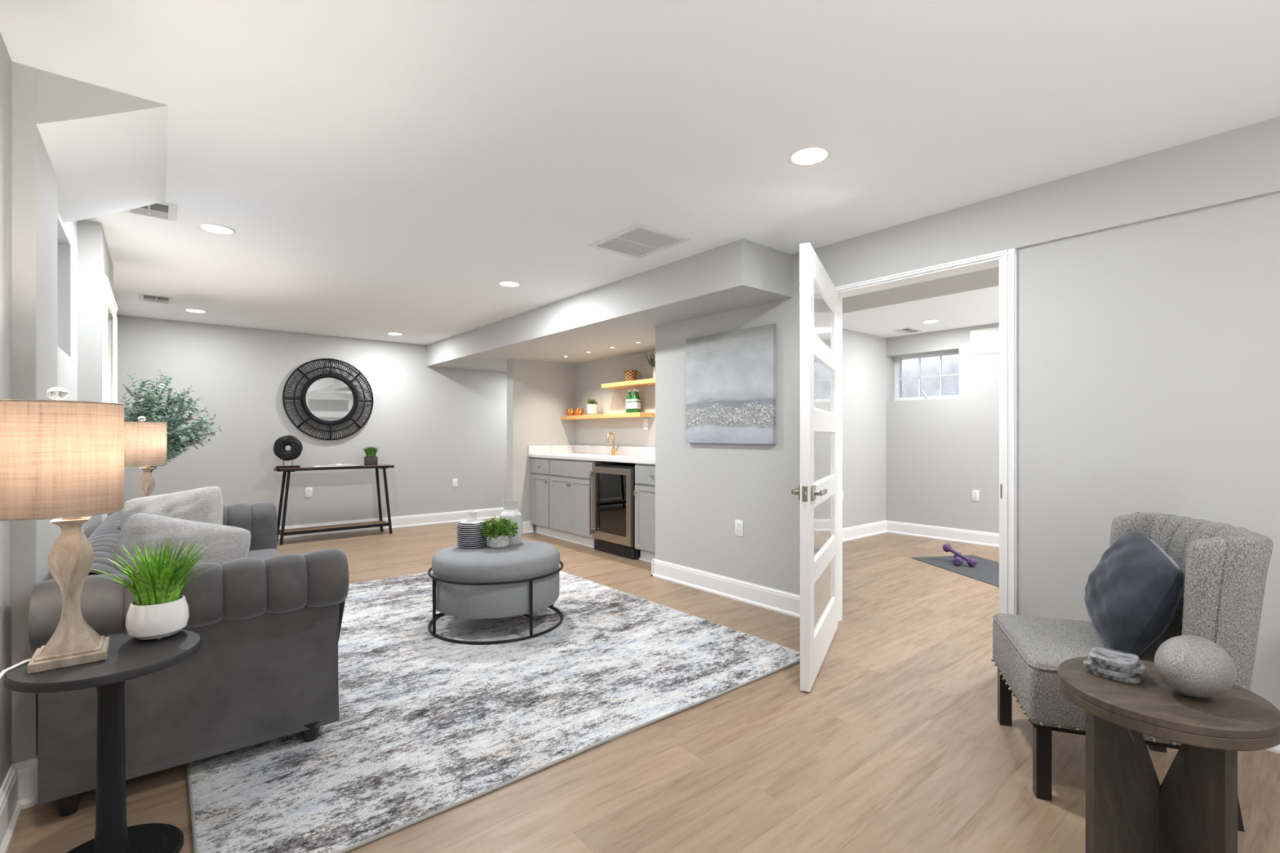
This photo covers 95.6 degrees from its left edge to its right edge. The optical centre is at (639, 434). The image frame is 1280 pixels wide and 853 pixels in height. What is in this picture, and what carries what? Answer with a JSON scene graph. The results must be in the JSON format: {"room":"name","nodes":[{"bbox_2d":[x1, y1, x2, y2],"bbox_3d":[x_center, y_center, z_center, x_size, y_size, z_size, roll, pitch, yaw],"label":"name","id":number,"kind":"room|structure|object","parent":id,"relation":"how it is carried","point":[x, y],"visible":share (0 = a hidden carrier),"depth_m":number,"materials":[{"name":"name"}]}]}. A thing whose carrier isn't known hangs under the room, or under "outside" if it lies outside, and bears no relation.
{"room":"basement living room","nodes":[
{"label":"basement living room","id":0,"kind":"room"},
{"bbox_2d":[0,32,117,788],"bbox_3d":[-1.815,0.000,1.484,0.298,2.340,10.600,0,0,-40],"label":"wall","id":1,"kind":"structure","parent":0,"point":[33,175],"depth_m":1.84,"materials":[{"name":"grey paint"}]},
{"bbox_2d":[0,754,37,852],"bbox_3d":[-1.710,1.099,1.570,0.079,0.142,10.600,0,0,-40],"label":"baseboard","id":2,"kind":"structure","parent":1,"relation":"attached to","point":[19,788],"depth_m":1.78,"materials":[{"name":"white paint"}]},
{"bbox_2d":[57,209,71,244],"bbox_3d":[-2.689,-1.059,2.509,0.260,0.222,0.795,0,0,-40],"label":"wall","id":3,"kind":"structure","parent":0,"point":[64,229],"depth_m":2.77,"materials":[{"name":"grey paint"}]},
{"bbox_2d":[84,220,113,538],"bbox_3d":[-3.339,0.000,3.597,0.065,2.340,1.080,0,0,-40],"label":"wall","id":4,"kind":"structure","parent":0,"point":[92,291],"depth_m":3.19,"materials":[{"name":"grey paint"}]},
{"bbox_2d":[101,274,117,523],"bbox_3d":[-3.322,0.142,3.599,0.084,2.055,1.059,0,0,-40],"label":"door","id":5,"kind":"structure","parent":4,"relation":"in","point":[107,295],"depth_m":3.22,"materials":[{"name":"white paint"}]},
{"bbox_2d":[117,315,506,526],"bbox_3d":[-3.115,0.000,7.366,5.800,2.340,0.120,0,0,-40],"label":"wall","id":6,"kind":"structure","parent":0,"point":[437,426],"depth_m":6.76,"materials":[{"name":"grey paint"}]},
{"bbox_2d":[305,487,312,497],"bbox_3d":[-3.820,0.663,6.698,0.072,0.115,0.009,0,0,-40],"label":"wall outlet","id":7,"kind":"object","parent":6,"relation":"attached to","point":[308,491],"visible":1,"depth_m":6.70,"materials":[{"name":"white plastic"}]},
{"bbox_2d":[282,358,373,439],"bbox_3d":[-3.634,-0.418,6.810,0.959,0.959,0.075,0,0,-40],"label":"wall mirror","id":8,"kind":"object","parent":6,"relation":"attached to","point":[331,399],"visible":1,"depth_m":6.79,"materials":[{"name":"black wicker"}]},
{"bbox_2d":[306,377,353,421],"bbox_3d":[-3.638,-0.418,6.816,0.524,0.524,0.008,0,0,-40],"label":"mirror glass","id":9,"kind":"object","parent":8,"relation":"attached to","point":[327,399],"depth_m":6.81,"materials":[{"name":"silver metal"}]},
{"bbox_2d":[278,506,503,539],"bbox_3d":[-3.034,1.099,7.339,5.310,0.142,0.026,0,0,-40],"label":"baseboard","id":10,"kind":"structure","parent":6,"relation":"attached to","point":[398,522],"depth_m":7.42,"materials":[{"name":"white paint"}]},
{"bbox_2d":[452,478,457,487],"bbox_3d":[-2.485,0.647,7.805,0.072,0.115,0.009,0,0,-40],"label":"electrical outlet","id":11,"kind":"object","parent":6,"relation":"attached to","point":[455,482],"visible":1,"depth_m":7.80,"materials":[{"name":"white plastic"}]},
{"bbox_2d":[364,456,377,466],"bbox_3d":[-3.174,0.307,6.850,0.124,0.105,0.110,0,0,-40],"label":"pot","id":12,"kind":"object","parent":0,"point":[368,460],"depth_m":6.81,"materials":[{"name":"grey concrete"}]},
{"bbox_2d":[506,358,574,532],"bbox_3d":[-0.849,0.000,7.452,1.800,2.340,0.160,0,0,-40],"label":"wall","id":13,"kind":"structure","parent":0,"point":[539,393],"depth_m":6.96,"materials":[{"name":"grey paint"}]},
{"bbox_2d":[522,520,533,533],"bbox_3d":[-0.859,1.099,7.443,1.826,0.142,0.212,0,0,-40],"label":"baseboard","id":14,"kind":"structure","parent":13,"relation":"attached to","point":[527,527],"depth_m":6.92,"materials":[{"name":"white paint"}]},
{"bbox_2d":[586,404,597,414],"bbox_3d":[-0.562,-0.297,6.832,0.124,0.125,0.124,0,0,-40],"label":"pot","id":15,"kind":"object","parent":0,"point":[592,409],"depth_m":6.78,"materials":[{"name":"white ceramic"}]},
{"bbox_2d":[574,351,655,447],"bbox_3d":[0.041,0.000,6.409,0.120,2.340,2.580,0,0,-40],"label":"wall","id":16,"kind":"structure","parent":0,"point":[589,376],"depth_m":6.72,"materials":[{"name":"grey paint"}]},
{"bbox_2d":[528,444,655,456],"bbox_3d":[-0.265,0.179,6.162,0.663,0.102,2.566,0,0,-40],"label":"backsplash","id":17,"kind":"structure","parent":16,"relation":"attached to","point":[557,449],"depth_m":6.95,"materials":[{"name":"white stone"}]},
{"bbox_2d":[560,412,654,419],"bbox_3d":[-0.414,-0.212,6.698,0.208,0.045,1.545,0,0,-40],"label":"floating shelf","id":18,"kind":"object","parent":16,"relation":"attached to","point":[636,415],"visible":1,"depth_m":6.46,"materials":[{"name":"brown wood"}]},
{"bbox_2d":[565,408,574,415],"bbox_3d":[-0.858,-0.279,7.197,0.120,0.088,0.120,0,0,-40],"label":"votive holder","id":19,"kind":"object","parent":18,"relation":"on","point":[569,411],"visible":0.79,"depth_m":7.15,"materials":[{"name":"orange glass"}]},
{"bbox_2d":[573,408,583,415],"bbox_3d":[-0.740,-0.279,7.054,0.120,0.088,0.120,0,0,-40],"label":"votive holder","id":20,"kind":"object","parent":18,"relation":"on","point":[578,411],"visible":0.85,"depth_m":7.01,"materials":[{"name":"orange glass"}]},
{"bbox_2d":[586,398,597,414],"bbox_3d":[-0.562,-0.339,6.830,0.156,0.208,0.171,0,0,-40],"label":"potted succulent","id":21,"kind":"object","parent":18,"relation":"on","point":[592,405],"visible":0.95,"depth_m":6.79,"materials":[{"name":"white ceramic"}]},
{"bbox_2d":[626,389,631,413],"bbox_3d":[-0.113,-0.363,6.289,0.083,0.257,0.083,0,0,-40],"label":"water bottle","id":22,"kind":"object","parent":18,"relation":"on","point":[629,396],"visible":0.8,"depth_m":6.25,"materials":[{"name":"green glass"}]},
{"bbox_2d":[631,388,638,413],"bbox_3d":[-0.057,-0.363,6.222,0.083,0.257,0.083,0,0,-40],"label":"water bottle","id":23,"kind":"object","parent":18,"relation":"on","point":[634,401],"visible":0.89,"depth_m":6.19,"materials":[{"name":"green glass"}]},
{"bbox_2d":[635,389,640,412],"bbox_3d":[-0.031,-0.363,6.305,0.083,0.257,0.083,0,0,-40],"label":"water bottle","id":24,"kind":"object","parent":18,"relation":"on","point":[637,390],"visible":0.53,"depth_m":6.28,"materials":[{"name":"green glass"}]},
{"bbox_2d":[601,377,655,389],"bbox_3d":[0.179,-0.552,5.982,0.208,0.045,1.685,0,0,-40],"label":"floating shelf","id":25,"kind":"object","parent":16,"relation":"attached to","point":[646,382],"visible":0.48,"depth_m":6.23,"materials":[{"name":"brown wood"}]},
{"bbox_2d":[623,369,637,381],"bbox_3d":[-0.103,-0.636,6.277,0.154,0.122,0.154,0,0,-40],"label":"woven basket","id":26,"kind":"object","parent":25,"relation":"on","point":[629,375],"visible":0.8,"depth_m":6.22,"materials":[{"name":"wicker"}]},
{"bbox_2d":[644,353,655,377],"bbox_3d":[0.138,-0.708,5.968,0.184,0.266,0.286,0,0,-17],"label":"vase","id":27,"kind":"object","parent":25,"relation":"on","point":[652,362],"visible":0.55,"depth_m":5.93,"materials":[{"name":"white ceramic"}]},
{"bbox_2d":[643,418,648,429],"bbox_3d":[0.061,-0.115,6.284,0.009,0.115,0.072,0,0,-40],"label":"wall outlet","id":28,"kind":"object","parent":16,"relation":"attached to","point":[645,420],"visible":1,"depth_m":6.28,"materials":[{"name":"white plastic"}]},
{"bbox_2d":[0,0,1279,345],"bbox_3d":[0.856,-1.230,3.826,8.200,0.120,11.200,0,0,-40],"label":"ceiling","id":29,"kind":"structure","parent":0,"point":[377,168],"depth_m":2.14,"materials":[{"name":"white paint"}]},
{"bbox_2d":[35,68,168,222],"bbox_3d":[-2.266,-1.028,2.284,0.625,0.285,1.097,0,0,-40],"label":"soffit","id":30,"kind":"structure","parent":29,"relation":"attached to","point":[106,148],"depth_m":2.15,"materials":[{"name":"white paint"}]},
{"bbox_2d":[123,202,176,221],"bbox_3d":[-2.527,-1.156,2.990,0.212,0.028,0.280,0,0,-40],"label":"ceiling vent","id":31,"kind":"object","parent":29,"relation":"in","point":[165,211],"visible":0.67,"depth_m":3.01,"materials":[{"name":"white metal"}]},
{"bbox_2d":[138,293,173,303],"bbox_3d":[-4.144,-1.156,4.975,0.225,0.028,0.290,0,0,-40],"label":"ceiling vent","id":32,"kind":"object","parent":29,"relation":"in","point":[145,297],"visible":1,"depth_m":4.95,"materials":[{"name":"white metal"}]},
{"bbox_2d":[183,308,207,313],"bbox_3d":[-4.180,-1.167,5.462,0.174,0.006,0.174,0,0,-40],"label":"recessed light","id":33,"kind":"object","parent":29,"relation":"in","point":[193,310],"visible":1,"depth_m":5.44,"materials":[{"name":"white plastic"}]},
{"bbox_2d":[186,309,204,312],"bbox_3d":[-4.180,-1.167,5.462,0.144,0.003,0.144,0,0,-40],"label":"diffuser","id":34,"kind":"object","parent":33,"relation":"attached to","point":[188,310],"depth_m":5.44,"materials":[{"name":"white plastic"}]},
{"bbox_2d":[197,222,235,235],"bbox_3d":[-2.400,-1.167,3.294,0.174,0.006,0.174,0,0,-40],"label":"recessed light","id":35,"kind":"object","parent":29,"relation":"in","point":[211,228],"visible":1,"depth_m":3.29,"materials":[{"name":"white plastic"}]},
{"bbox_2d":[200,225,232,233],"bbox_3d":[-2.400,-1.167,3.294,0.144,0.003,0.144,0,0,-40],"label":"diffuser","id":36,"kind":"object","parent":35,"relation":"attached to","point":[211,228],"depth_m":3.29,"materials":[{"name":"white plastic"}]},
{"bbox_2d":[386,332,403,335],"bbox_3d":[-2.831,-1.167,6.710,0.174,0.006,0.174,0,0,-40],"label":"recessed light","id":37,"kind":"object","parent":29,"relation":"in","point":[388,333],"visible":1,"depth_m":6.72,"materials":[{"name":"white plastic"}]},
{"bbox_2d":[388,333,401,335],"bbox_3d":[-2.831,-1.167,6.710,0.144,0.003,0.144,0,0,-40],"label":"diffuser","id":38,"kind":"object","parent":37,"relation":"attached to","point":[393,334],"depth_m":6.72,"materials":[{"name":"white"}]},
{"bbox_2d":[497,280,520,287],"bbox_3d":[-1.011,-1.167,4.492,0.174,0.006,0.174,0,0,-40],"label":"recessed light","id":39,"kind":"object","parent":29,"relation":"in","point":[504,283],"visible":1,"depth_m":4.47,"materials":[{"name":"white plastic"}]},
{"bbox_2d":[499,281,519,286],"bbox_3d":[-1.011,-1.167,4.492,0.144,0.003,0.144,0,0,-40],"label":"diffuser","id":40,"kind":"object","parent":39,"relation":"attached to","point":[501,283],"depth_m":4.47,"materials":[{"name":"white plastic"}]},
{"bbox_2d":[587,223,689,258],"bbox_3d":[-0.012,-1.166,3.526,0.400,0.008,0.485,0,0,-40],"label":"ceiling vent","id":41,"kind":"object","parent":29,"relation":"in","point":[637,241],"visible":1,"depth_m":3.50,"materials":[{"name":"white metal"}]},
{"bbox_2d":[787,145,831,166],"bbox_3d":[0.709,-1.167,2.431,0.174,0.006,0.174,0,0,-40],"label":"recessed light","id":42,"kind":"object","parent":29,"relation":"in","point":[810,155],"visible":1,"depth_m":2.42,"materials":[{"name":"white plastic"}]},
{"bbox_2d":[791,147,827,164],"bbox_3d":[0.709,-1.167,2.431,0.144,0.003,0.144,0,0,-40],"label":"diffuser","id":43,"kind":"object","parent":42,"relation":"attached to","point":[801,156],"depth_m":2.43,"materials":[{"name":"white plastic"}]},
{"bbox_2d":[891,327,922,333],"bbox_3d":[2.990,-1.156,6.502,0.300,0.028,0.200,0,0,-40],"label":"ceiling vent","id":44,"kind":"object","parent":29,"relation":"in","point":[904,331],"visible":1,"depth_m":6.47,"materials":[{"name":"white metal"}]},
{"bbox_2d":[921,319,940,323],"bbox_3d":[2.990,-1.167,5.972,0.174,0.006,0.174,0,0,-40],"label":"recessed light","id":45,"kind":"object","parent":29,"relation":"in","point":[932,321],"visible":1,"depth_m":5.95,"materials":[{"name":"white plastic"}]},
{"bbox_2d":[923,320,938,323],"bbox_3d":[2.990,-1.167,5.972,0.144,0.003,0.144,0,0,-40],"label":"diffuser","id":46,"kind":"object","parent":45,"relation":"attached to","point":[926,321],"depth_m":5.95,"materials":[{"name":"white plastic"}]},
{"bbox_2d":[6,517,1279,852],"bbox_3d":[1.010,1.230,3.953,8.600,0.120,11.200,0,0,-40],"label":"floor","id":47,"kind":"structure","parent":0,"point":[897,743],"depth_m":2.05,"materials":[{"name":"brown wood"}]},
{"bbox_2d":[4,629,201,852],"bbox_3d":[-1.433,0.880,1.573,0.392,0.580,0.392,0,0,-40],"label":"side table","id":48,"kind":"object","parent":47,"relation":"on","point":[128,657],"visible":0.88,"depth_m":1.55,"materials":[{"name":"black wood"}]},
{"bbox_2d":[0,386,124,679],"bbox_3d":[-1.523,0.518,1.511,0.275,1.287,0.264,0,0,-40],"label":"table lamp","id":49,"kind":"object","parent":48,"relation":"on","point":[62,461],"visible":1,"depth_m":1.46,"materials":[{"name":"beige fabric"}]},
{"bbox_2d":[125,595,189,639],"bbox_3d":[-1.415,0.537,1.704,0.144,0.106,0.144,0,0,-40],"label":"pot","id":50,"kind":"object","parent":48,"relation":"on","point":[157,618],"depth_m":1.66,"materials":[{"name":"white ceramic"}]},
{"bbox_2d":[90,537,225,639],"bbox_3d":[-1.414,0.448,1.700,0.324,0.284,0.351,0,0,-40],"label":"potted grass","id":51,"kind":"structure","parent":48,"relation":"on","point":[158,611],"depth_m":1.66,"materials":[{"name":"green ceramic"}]},
{"bbox_2d":[117,369,222,497],"bbox_3d":[-3.513,0.346,4.355,0.620,1.649,0.342,0,0,-29],"label":"potted tree","id":52,"kind":"object","parent":47,"relation":"on","point":[152,414],"visible":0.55,"depth_m":4.32,"materials":[{"name":"green plant"}]},
{"bbox_2d":[28,501,348,817],"bbox_3d":[-2.119,0.798,2.799,0.864,0.743,2.245,0,0,-39],"label":"sofa","id":53,"kind":"object","parent":47,"relation":"on","point":[268,622],"visible":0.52,"depth_m":2.00,"materials":[{"name":"grey fabric"}]},
{"bbox_2d":[120,486,222,528],"bbox_3d":[-2.198,0.485,2.725,0.489,0.476,0.236,0,0,-4],"label":"throw pillow","id":54,"kind":"object","parent":53,"relation":"on","point":[204,504],"visible":0.28,"depth_m":2.71,"materials":[{"name":"grey fabric"}]},
{"bbox_2d":[113,513,250,571],"bbox_3d":[-1.824,0.538,2.280,0.529,0.449,0.250,0,0,-6],"label":"throw pillow","id":55,"kind":"object","parent":53,"relation":"on","point":[229,543],"visible":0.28,"depth_m":2.25,"materials":[{"name":"grey fabric"}]},
{"bbox_2d":[247,548,279,560],"bbox_3d":[-2.050,0.803,2.853,0.675,0.150,1.830,0,0,-39],"label":"seat cushion","id":56,"kind":"object","parent":53,"relation":"on","point":[263,553],"depth_m":3.58,"materials":[{"name":"grey fabric"}]},
{"bbox_2d":[273,464,394,545],"bbox_3d":[-3.458,0.764,6.616,1.185,0.809,0.262,0,0,-40],"label":"console table","id":57,"kind":"object","parent":47,"relation":"on","point":[380,523],"visible":0.96,"depth_m":6.49,"materials":[{"name":"black metal"}]},
{"bbox_2d":[273,435,302,468],"bbox_3d":[-3.809,0.181,6.285,0.269,0.354,0.097,0,0,-34],"label":"ring sculpture","id":58,"kind":"object","parent":57,"relation":"on","point":[280,444],"visible":1,"depth_m":6.27,"materials":[{"name":"black plastic"}]},
{"bbox_2d":[280,520,388,532],"bbox_3d":[-3.458,1.045,6.621,1.080,0.014,0.210,0,0,-40],"label":"shelf","id":59,"kind":"object","parent":57,"relation":"attached to","point":[378,523],"depth_m":6.57,"materials":[{"name":"wood"}]},
{"bbox_2d":[311,463,361,467],"bbox_3d":[-3.440,0.343,6.591,0.484,0.033,0.210,0,0,-42],"label":"open book","id":60,"kind":"object","parent":57,"relation":"on","point":[326,465],"visible":1,"depth_m":6.51,"materials":[{"name":"white paper"}]},
{"bbox_2d":[362,445,378,466],"bbox_3d":[-3.176,0.242,6.847,0.211,0.236,0.210,0,0,2],"label":"potted grass","id":61,"kind":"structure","parent":57,"relation":"on","point":[370,459],"depth_m":6.81,"materials":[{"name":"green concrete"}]},
{"bbox_2d":[186,570,799,852],"bbox_3d":[-1.087,1.163,3.444,2.572,0.014,3.150,0,0,-40],"label":"area rug","id":62,"kind":"object","parent":47,"relation":"on","point":[428,726],"visible":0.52,"depth_m":2.51,"materials":[{"name":"grey carpet"}]},
{"bbox_2d":[427,539,563,644],"bbox_3d":[-0.886,0.932,3.609,0.818,0.451,0.818,0,0,-40],"label":"ottoman","id":63,"kind":"object","parent":62,"relation":"on","point":[522,579],"visible":0.99,"depth_m":3.30,"materials":[{"name":"grey fabric"}]},
{"bbox_2d":[457,510,487,549],"bbox_3d":[-1.058,0.594,3.668,0.186,0.226,0.186,0,0,-40],"label":"striped vase","id":64,"kind":"object","parent":63,"relation":"on","point":[468,531],"visible":0.99,"depth_m":3.59,"materials":[{"name":"black ceramic"}]},
{"bbox_2d":[479,515,518,548],"bbox_3d":[-0.889,0.606,3.662,0.262,0.202,0.276,0,0,-40],"label":"potted plant","id":65,"kind":"object","parent":63,"relation":"on","point":[498,538],"visible":0.98,"depth_m":3.61,"materials":[{"name":"plant"}]},
{"bbox_2d":[499,499,522,544],"bbox_3d":[-0.846,0.569,3.802,0.146,0.276,0.146,0,0,-40],"label":"bottle vase","id":66,"kind":"object","parent":63,"relation":"on","point":[511,506],"visible":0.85,"depth_m":3.76,"materials":[{"name":"grey ceramic"}]},
{"bbox_2d":[530,457,555,537],"bbox_3d":[-0.936,0.716,6.954,0.670,0.908,0.435,0,0,-40],"label":"base cabinet","id":67,"kind":"object","parent":47,"relation":"on","point":[540,467],"visible":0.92,"depth_m":6.76,"materials":[{"name":"grey paint"}]},
{"bbox_2d":[549,457,622,547],"bbox_3d":[-0.523,0.716,6.455,0.670,0.908,0.860,0,0,-40],"label":"base cabinet","id":68,"kind":"object","parent":47,"relation":"on","point":[569,479],"visible":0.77,"depth_m":6.24,"materials":[{"name":"grey paint"}]},
{"bbox_2d":[589,462,639,559],"bbox_3d":[-0.065,0.735,5.842,0.687,0.870,0.650,0,0,-40],"label":"wine fridge","id":69,"kind":"object","parent":47,"relation":"on","point":[613,485],"visible":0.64,"depth_m":5.65,"materials":[{"name":"black"}]},
{"bbox_2d":[633,462,655,562],"bbox_3d":[0.352,0.716,5.398,0.670,0.908,0.545,0,0,-40],"label":"base cabinet","id":70,"kind":"object","parent":47,"relation":"on","point":[644,492],"visible":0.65,"depth_m":5.31,"materials":[{"name":"grey paint"}]},
{"bbox_2d":[528,444,655,464],"bbox_3d":[-0.265,0.195,6.162,0.663,0.133,2.566,0,0,-40],"label":"countertop","id":71,"kind":"structure","parent":70,"relation":"on","point":[638,455],"depth_m":6.61,"materials":[{"name":"white stone"}]},
{"bbox_2d":[606,431,618,455],"bbox_3d":[-0.312,0.099,6.462,0.081,0.262,0.190,0,0,22],"label":"bar faucet","id":72,"kind":"object","parent":71,"relation":"on","point":[613,451],"visible":1,"depth_m":6.51,"materials":[{"name":"gold metal"}]},
{"bbox_2d":[911,555,999,586],"bbox_3d":[3.049,1.167,4.721,0.660,0.006,1.730,0,0,-10],"label":"yoga mat","id":73,"kind":"object","parent":47,"relation":"on","point":[987,571],"visible":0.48,"depth_m":5.12,"materials":[{"name":"grey plastic"}]},
{"bbox_2d":[953,554,962,565],"bbox_3d":[2.878,1.125,5.253,0.075,0.076,0.254,0,0,30],"label":"dumbbell","id":74,"kind":"object","parent":73,"relation":"on","point":[957,561],"visible":0.88,"depth_m":5.15,"materials":[{"name":"purple"}]},
{"bbox_2d":[942,543,977,566],"bbox_3d":[2.884,1.085,5.246,0.075,0.155,0.332,0,0,-19],"label":"dumbbell","id":75,"kind":"object","parent":73,"relation":"on","point":[947,548],"visible":1,"depth_m":5.22,"materials":[{"name":"purple"}]},
{"bbox_2d":[991,511,1273,831],"bbox_3d":[1.660,0.733,2.018,0.666,0.874,0.632,0,0,20],"label":"accent chair","id":76,"kind":"object","parent":47,"relation":"on","point":[1224,566],"visible":0.56,"depth_m":1.86,"materials":[{"name":"grey fabric"}]},
{"bbox_2d":[1084,531,1184,656],"bbox_3d":[1.697,0.542,2.009,0.244,0.372,0.472,0,0,35],"label":"throw pillow","id":77,"kind":"object","parent":76,"relation":"on","point":[1135,591],"visible":0.98,"depth_m":1.87,"materials":[{"name":"blue fabric"}]},
{"bbox_2d":[1057,656,1279,852],"bbox_3d":[1.319,0.905,1.473,0.422,0.530,0.422,0,0,0],"label":"end table","id":78,"kind":"object","parent":47,"relation":"on","point":[1193,809],"visible":0.8,"depth_m":1.41,"materials":[{"name":"brown wood"}]},
{"bbox_2d":[1092,670,1140,684],"bbox_3d":[1.276,0.634,1.557,0.100,0.012,0.113,0,0,38],"label":"coaster","id":79,"kind":"object","parent":78,"relation":"on","point":[1135,679],"visible":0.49,"depth_m":1.51,"materials":[{"name":"grey stone"}]},
{"bbox_2d":[1083,658,1137,678],"bbox_3d":[1.264,0.622,1.556,0.113,0.012,0.101,0,0,-28],"label":"coaster","id":80,"kind":"object","parent":79,"relation":"on","point":[1088,664],"visible":0.55,"depth_m":1.52,"materials":[{"name":"grey stone"}]},
{"bbox_2d":[1097,660,1146,674],"bbox_3d":[1.283,0.609,1.555,0.101,0.012,0.113,0,0,30],"label":"coaster","id":81,"kind":"object","parent":80,"relation":"on","point":[1140,668],"visible":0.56,"depth_m":1.51,"materials":[{"name":"grey stone"}]},
{"bbox_2d":[1087,646,1139,669],"bbox_3d":[1.267,0.597,1.555,0.113,0.012,0.101,0,0,-42],"label":"coaster","id":82,"kind":"object","parent":81,"relation":"on","point":[1118,659],"visible":1,"depth_m":1.54,"materials":[{"name":"grey stone"}]},
{"bbox_2d":[1154,635,1236,697],"bbox_3d":[1.350,0.566,1.420,0.167,0.141,0.141,0,0,-16],"label":"decorative sphere","id":83,"kind":"object","parent":78,"relation":"on","point":[1194,666],"visible":1,"depth_m":1.38,"materials":[{"name":"grey stone"}]},
{"bbox_3d":[-3.330,0.880,3.903,0.392,0.580,0.392,0,0,-40],"label":"side table","id":84,"kind":"object","parent":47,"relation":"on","visible":0},
{"bbox_2d":[124,416,167,497],"bbox_3d":[-3.332,0.233,3.883,0.264,0.715,0.264,0,0,-40],"label":"table lamp","id":85,"kind":"object","parent":84,"relation":"on","point":[144,442],"visible":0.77,"depth_m":3.81,"materials":[{"name":"beige fabric"}]},
{"bbox_2d":[426,239,999,372],"bbox_3d":[0.852,-1.032,4.991,2.320,0.275,8.600,0,0,-40],"label":"ceiling beam","id":86,"kind":"structure","parent":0,"point":[620,314],"depth_m":4.32,"materials":[{"name":"grey paint"}]},
{"bbox_2d":[655,246,902,595],"bbox_3d":[2.159,0.000,5.483,3.980,2.340,1.570,0,0,-40],"label":"wall partition","id":87,"kind":"structure","parent":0,"point":[702,490],"depth_m":4.38,"materials":[{"name":"grey paint"}]},
{"bbox_2d":[650,558,799,618],"bbox_3d":[0.710,1.099,4.312,0.306,0.142,1.576,0,0,-40],"label":"baseboard","id":88,"kind":"structure","parent":87,"relation":"attached to","point":[784,602],"depth_m":4.16,"materials":[{"name":"white paint"}]},
{"bbox_2d":[685,324,776,444],"bbox_3d":[0.631,-0.338,4.178,0.035,0.800,0.826,0,0,-40],"label":"canvas painting","id":89,"kind":"object","parent":87,"relation":"attached to","point":[731,376],"visible":1,"depth_m":4.11,"materials":[{"name":"paint"}]},
{"bbox_2d":[735,520,742,537],"bbox_3d":[0.701,0.661,4.115,0.009,0.115,0.072,0,0,-40],"label":"wall outlet","id":90,"kind":"object","parent":87,"relation":"attached to","point":[739,523],"visible":1,"depth_m":4.11,"materials":[{"name":"white plastic"}]},
{"bbox_2d":[902,354,959,397],"bbox_3d":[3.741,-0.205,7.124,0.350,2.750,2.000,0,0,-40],"label":"window pane","id":91,"kind":"structure","parent":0,"point":[930,366],"depth_m":7.42,"materials":[{"name":"white glass"}]},
{"bbox_2d":[885,323,999,533],"bbox_3d":[4.555,0.000,5.396,0.400,2.340,4.500,0,0,-40],"label":"wall","id":92,"kind":"structure","parent":0,"point":[938,451],"depth_m":6.46,"materials":[{"name":"grey paint"}]},
{"bbox_2d":[842,520,999,547],"bbox_3d":[3.076,1.099,4.171,3.440,0.142,4.500,0,0,-40],"label":"baseboard","id":93,"kind":"structure","parent":92,"relation":"attached to","point":[969,536],"depth_m":6.53,"materials":[{"name":"white paint"}]},
{"bbox_2d":[894,351,959,400],"bbox_3d":[3.397,-0.677,6.820,0.106,0.545,0.830,0,0,-40],"label":"window","id":94,"kind":"structure","parent":92,"relation":"in","point":[898,378],"depth_m":6.92,"materials":[{"name":"white paint"}]},
{"bbox_2d":[972,489,978,501],"bbox_3d":[3.599,0.651,6.230,0.009,0.115,0.072,0,0,-40],"label":"wall outlet","id":95,"kind":"object","parent":92,"relation":"attached to","point":[975,493],"visible":1,"depth_m":6.23,"materials":[{"name":"white plastic"}]},
{"bbox_2d":[969,327,999,355],"bbox_3d":[3.654,-0.993,6.159,0.014,0.265,0.285,0,0,-40],"label":"access panel","id":96,"kind":"object","parent":92,"relation":"attached to","point":[982,341],"visible":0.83,"depth_m":6.15,"materials":[{"name":"white plastic"}]},
{"bbox_2d":[821,116,1279,710],"bbox_3d":[2.795,0.000,1.705,0.140,2.340,5.060,0,0,-40],"label":"wall","id":97,"kind":"structure","parent":0,"point":[1148,285],"depth_m":2.45,"materials":[{"name":"grey paint"}]},
{"bbox_2d":[791,242,837,692],"bbox_3d":[0.961,0.147,3.076,0.144,2.030,1.006,0,0,26],"label":"door","id":98,"kind":"structure","parent":97,"relation":"in","point":[817,490],"depth_m":2.86,"materials":[{"name":"white paint"}]},
{"bbox_2d":[835,248,1017,622],"bbox_3d":[1.514,0.137,3.247,0.175,2.067,1.076,0,0,-40],"label":"trim","id":99,"kind":"structure","parent":97,"relation":"attached to","point":[1006,260],"depth_m":2.84,"materials":[{"name":"white paint"}]},
{"bbox_2d":[1000,484,1001,498],"bbox_3d":[1.776,0.275,2.848,0.031,0.070,0.005,0,0,-40],"label":"strike plate","id":100,"kind":"object","parent":97,"relation":"attached to","point":[1000,484],"visible":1,"depth_m":2.84,"materials":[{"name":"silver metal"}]},
{"bbox_2d":[1265,744,1279,753],"bbox_3d":[3.086,1.099,1.258,0.026,0.142,4.000,0,0,-40],"label":"baseboard","id":101,"kind":"structure","parent":97,"relation":"attached to","point":[1277,748],"depth_m":2.14,"materials":[{"name":"white paint"}]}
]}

